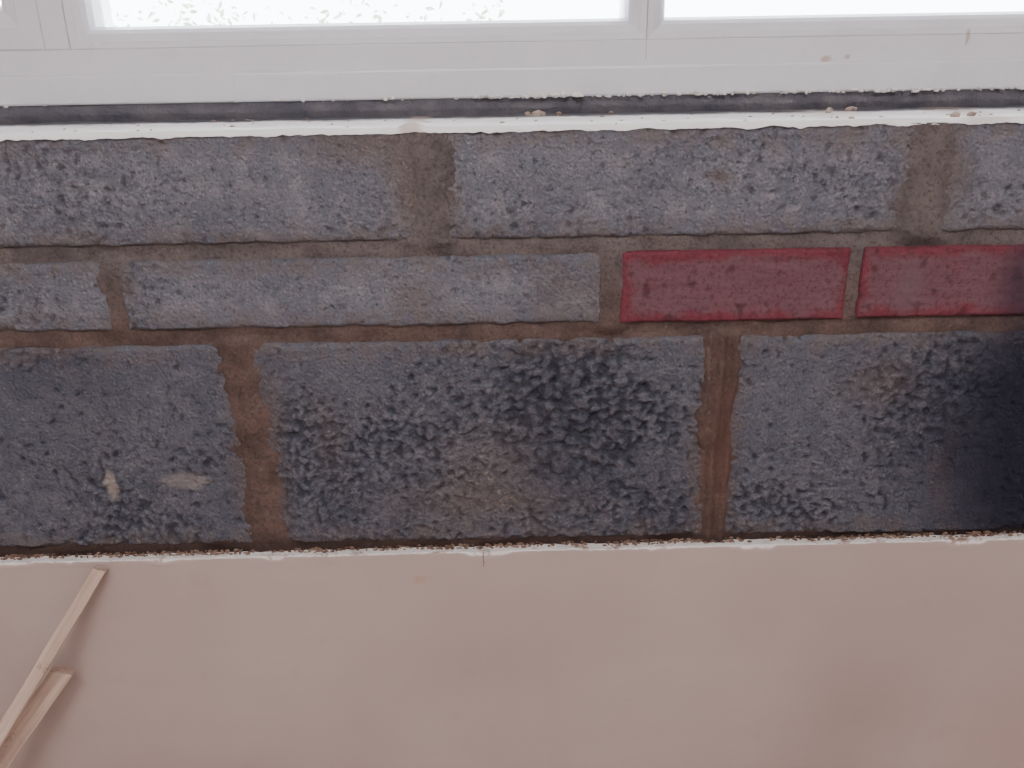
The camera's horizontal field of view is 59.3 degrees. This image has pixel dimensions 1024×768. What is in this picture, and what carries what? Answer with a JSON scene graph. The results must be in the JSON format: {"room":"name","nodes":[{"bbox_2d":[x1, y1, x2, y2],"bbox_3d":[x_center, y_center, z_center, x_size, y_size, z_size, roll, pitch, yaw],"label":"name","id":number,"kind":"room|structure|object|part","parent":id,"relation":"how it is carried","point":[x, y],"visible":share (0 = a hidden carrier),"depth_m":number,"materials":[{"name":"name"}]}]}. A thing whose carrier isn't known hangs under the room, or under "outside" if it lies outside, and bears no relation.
{"room":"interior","nodes":[
{"label":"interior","id":0,"kind":"room"},
{"bbox_2d":[0,533,1023,767],"bbox_3d":[0.003,0.161,1.081,2.400,0.966,0.282,-1,22,0],"label":"wall","id":1,"kind":"structure","parent":0,"point":[894,652],"depth_m":0.98,"materials":[{"name":"paint"}]},
{"bbox_2d":[120,252,600,329],"bbox_3d":[-0.140,-0.103,0.887,0.451,0.068,0.101,-1,22,0],"label":"concrete block","id":2,"kind":"object","parent":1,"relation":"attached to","point":[525,287],"visible":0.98,"depth_m":0.84,"materials":[{"name":"grey concrete"}]},
{"bbox_2d":[0,133,416,247],"bbox_3d":[-0.301,-0.191,0.851,0.438,0.099,0.101,-1,22,0],"label":"concrete block","id":3,"kind":"object","parent":2,"relation":"on","point":[215,190],"visible":0.97,"depth_m":0.81,"materials":[{"name":"grey concrete"}]},
{"bbox_2d":[0,122,1023,556],"bbox_3d":[0.000,-0.025,0.874,2.400,0.432,0.025,-1,22,0],"label":"joint","id":4,"kind":"object","parent":1,"relation":"attached to","point":[922,201],"visible":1,"depth_m":0.86,"materials":[{"name":"brown concrete"}]},
{"bbox_2d":[0,89,1023,140],"bbox_3d":[-0.004,-0.249,0.829,2.400,0.024,0.101,-1,22,0],"label":"ledge","id":5,"kind":"object","parent":1,"relation":"on","point":[490,123],"depth_m":0.87,"materials":[{"name":"white paint"}]},
{"bbox_3d":[-0.005,-0.269,0.872,2.400,0.018,0.003,-1,22,0],"label":"damp-proof strip","id":6,"kind":"part","parent":5,"relation":"part of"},
{"bbox_2d":[32,106,1020,132],"bbox_3d":[-0.001,-0.244,0.828,2.160,0.009,0.094,-1,22,0],"label":"rubble","id":7,"kind":"object","parent":5,"relation":"on","point":[851,108],"visible":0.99,"depth_m":0.84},
{"bbox_2d":[0,530,1023,562],"bbox_3d":[0.003,0.169,0.944,2.302,0.021,0.013,-1,22,0],"label":"rubble","id":8,"kind":"object","parent":1,"relation":"on","point":[973,533],"visible":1,"depth_m":0.94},
{"bbox_2d":[0,0,1023,105],"bbox_3d":[-0.014,-0.795,0.696,2.400,1.092,0.070,-1,22,0],"label":"window","id":9,"kind":"structure","parent":1,"relation":"in","point":[967,74],"depth_m":0.86,"materials":[{"name":"white plastic"}]},
{"bbox_3d":[-0.810,-0.804,0.685,0.719,1.042,0.064,-1,22,0],"label":"sash","id":10,"kind":"part","parent":9,"relation":"part of","materials":[{"name":"white plastic"}]},
{"bbox_2d":[36,0,70,49],"bbox_3d":[-0.439,-0.811,0.685,0.024,1.042,0.062,-1,22,0],"label":"post","id":11,"kind":"object","parent":9,"relation":"on","point":[51,12],"visible":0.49,"depth_m":0.84,"materials":[{"name":"white plastic"}]},
{"bbox_3d":[-0.154,-0.816,0.685,0.544,1.042,0.062,-1,22,0],"label":"sash","id":12,"kind":"part","parent":9,"relation":"part of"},
{"bbox_3d":[-0.006,-0.324,0.885,2.340,0.024,0.062,-1,22,0],"label":"inner rail","id":13,"kind":"part","parent":9,"relation":"part of","materials":[{"name":"white plastic"}]},
{"bbox_2d":[3,86,1023,107],"bbox_3d":[0.018,-0.277,0.865,2.155,0.007,0.008,-1,22,0],"label":"plaster splashes","id":14,"kind":"object","parent":9,"relation":"attached to","point":[564,94],"visible":1,"depth_m":0.86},
{"bbox_3d":[0.392,-0.825,0.685,0.546,1.042,0.062,-1,22,0],"label":"sash","id":15,"kind":"part","parent":9,"relation":"part of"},
{"bbox_3d":[0.023,1.326,-0.448,4.100,0.050,3.950,-1,22,0],"label":"floor","id":16,"kind":"structure","parent":0,"visible":0},
{"bbox_2d":[0,666,74,767],"bbox_3d":[-0.636,0.526,0.955,0.386,0.407,0.025,-13,25,-27],"label":"wooden lath","id":17,"kind":"object","parent":16,"relation":"on","point":[57,678],"visible":0.8,"depth_m":0.95,"materials":[{"name":"brown wood"}]},
{"bbox_2d":[0,566,107,747],"bbox_3d":[-0.596,0.476,0.919,0.434,0.523,0.016,-15,26,-30],"label":"wooden lath","id":18,"kind":"object","parent":16,"relation":"on","point":[96,574],"visible":1,"depth_m":0.92,"materials":[{"name":"brown wood"}]},
{"label":"outside","id":19,"kind":"structure","parent":0,"visible":0},
{"bbox_3d":[-0.084,-4.824,15.246,28.000,0.100,29.740,-1,22,0],"label":"paving","id":20,"kind":"object","parent":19,"visible":0},
{"bbox_2d":[111,0,505,26],"bbox_3d":[-0.970,-0.934,3.731,1.925,1.343,0.826,-1,22,0],"label":"shrub","id":21,"kind":"object","parent":20,"relation":"on","point":[428,8],"visible":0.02,"depth_m":3.41,"materials":[{"name":"green plant"}]},
{"bbox_3d":[0.007,0.399,1.093,2.400,0.515,0.098,-1,22,0],"label":"wall","id":22,"kind":"structure","parent":0,"visible":0},
{"bbox_2d":[0,344,251,546],"bbox_3d":[-0.492,0.051,0.947,0.453,0.222,0.101,-1,22,0],"label":"concrete block","id":23,"kind":"object","parent":22,"relation":"on","point":[131,444],"visible":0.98,"depth_m":0.90,"materials":[{"name":"grey concrete"}]},
{"bbox_2d":[0,261,111,331],"bbox_3d":[-0.597,-0.096,0.887,0.438,0.068,0.101,-1,22,0],"label":"concrete block","id":24,"kind":"object","parent":23,"relation":"on","point":[48,296],"visible":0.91,"depth_m":0.84,"materials":[{"name":"grey concrete"}]},
{"bbox_2d":[253,335,711,541],"bbox_3d":[-0.027,0.043,0.947,0.453,0.222,0.101,-1,22,0],"label":"concrete block","id":25,"kind":"object","parent":22,"relation":"on","point":[448,439],"visible":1,"depth_m":0.90,"materials":[{"name":"grey concrete"}]},
{"bbox_2d":[619,247,850,322],"bbox_3d":[0.207,-0.110,0.887,0.212,0.069,0.102,-1,22,0],"label":"brick","id":26,"kind":"object","parent":25,"relation":"on","point":[764,283],"visible":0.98,"depth_m":0.84,"materials":[{"name":"red brick"}]},
{"bbox_2d":[444,124,916,238],"bbox_3d":[0.149,-0.199,0.851,0.438,0.099,0.101,-1,22,0],"label":"concrete block","id":27,"kind":"object","parent":26,"relation":"on","point":[773,179],"visible":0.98,"depth_m":0.81,"materials":[{"name":"grey concrete"}]},
{"bbox_2d":[725,331,1023,532],"bbox_3d":[0.437,0.035,0.947,0.453,0.222,0.101,-1,22,0],"label":"concrete block","id":28,"kind":"object","parent":22,"relation":"on","point":[872,431],"visible":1,"depth_m":0.90,"materials":[{"name":"grey concrete"}]},
{"bbox_2d":[855,244,1023,316],"bbox_3d":[0.431,-0.114,0.887,0.212,0.068,0.102,-1,22,0],"label":"brick","id":29,"kind":"object","parent":28,"relation":"on","point":[969,279],"visible":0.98,"depth_m":0.84,"materials":[{"name":"red brick"}]},
{"bbox_3d":[0.650,-0.118,0.887,0.205,0.068,0.102,-1,22,0],"label":"brick","id":30,"kind":"object","parent":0,"visible":0},
{"bbox_2d":[941,122,1023,230],"bbox_3d":[0.599,-0.207,0.851,0.438,0.099,0.101,-1,22,0],"label":"concrete block","id":31,"kind":"object","parent":30,"relation":"on","point":[988,163],"visible":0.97,"depth_m":0.81,"materials":[{"name":"grey concrete"}]}
]}

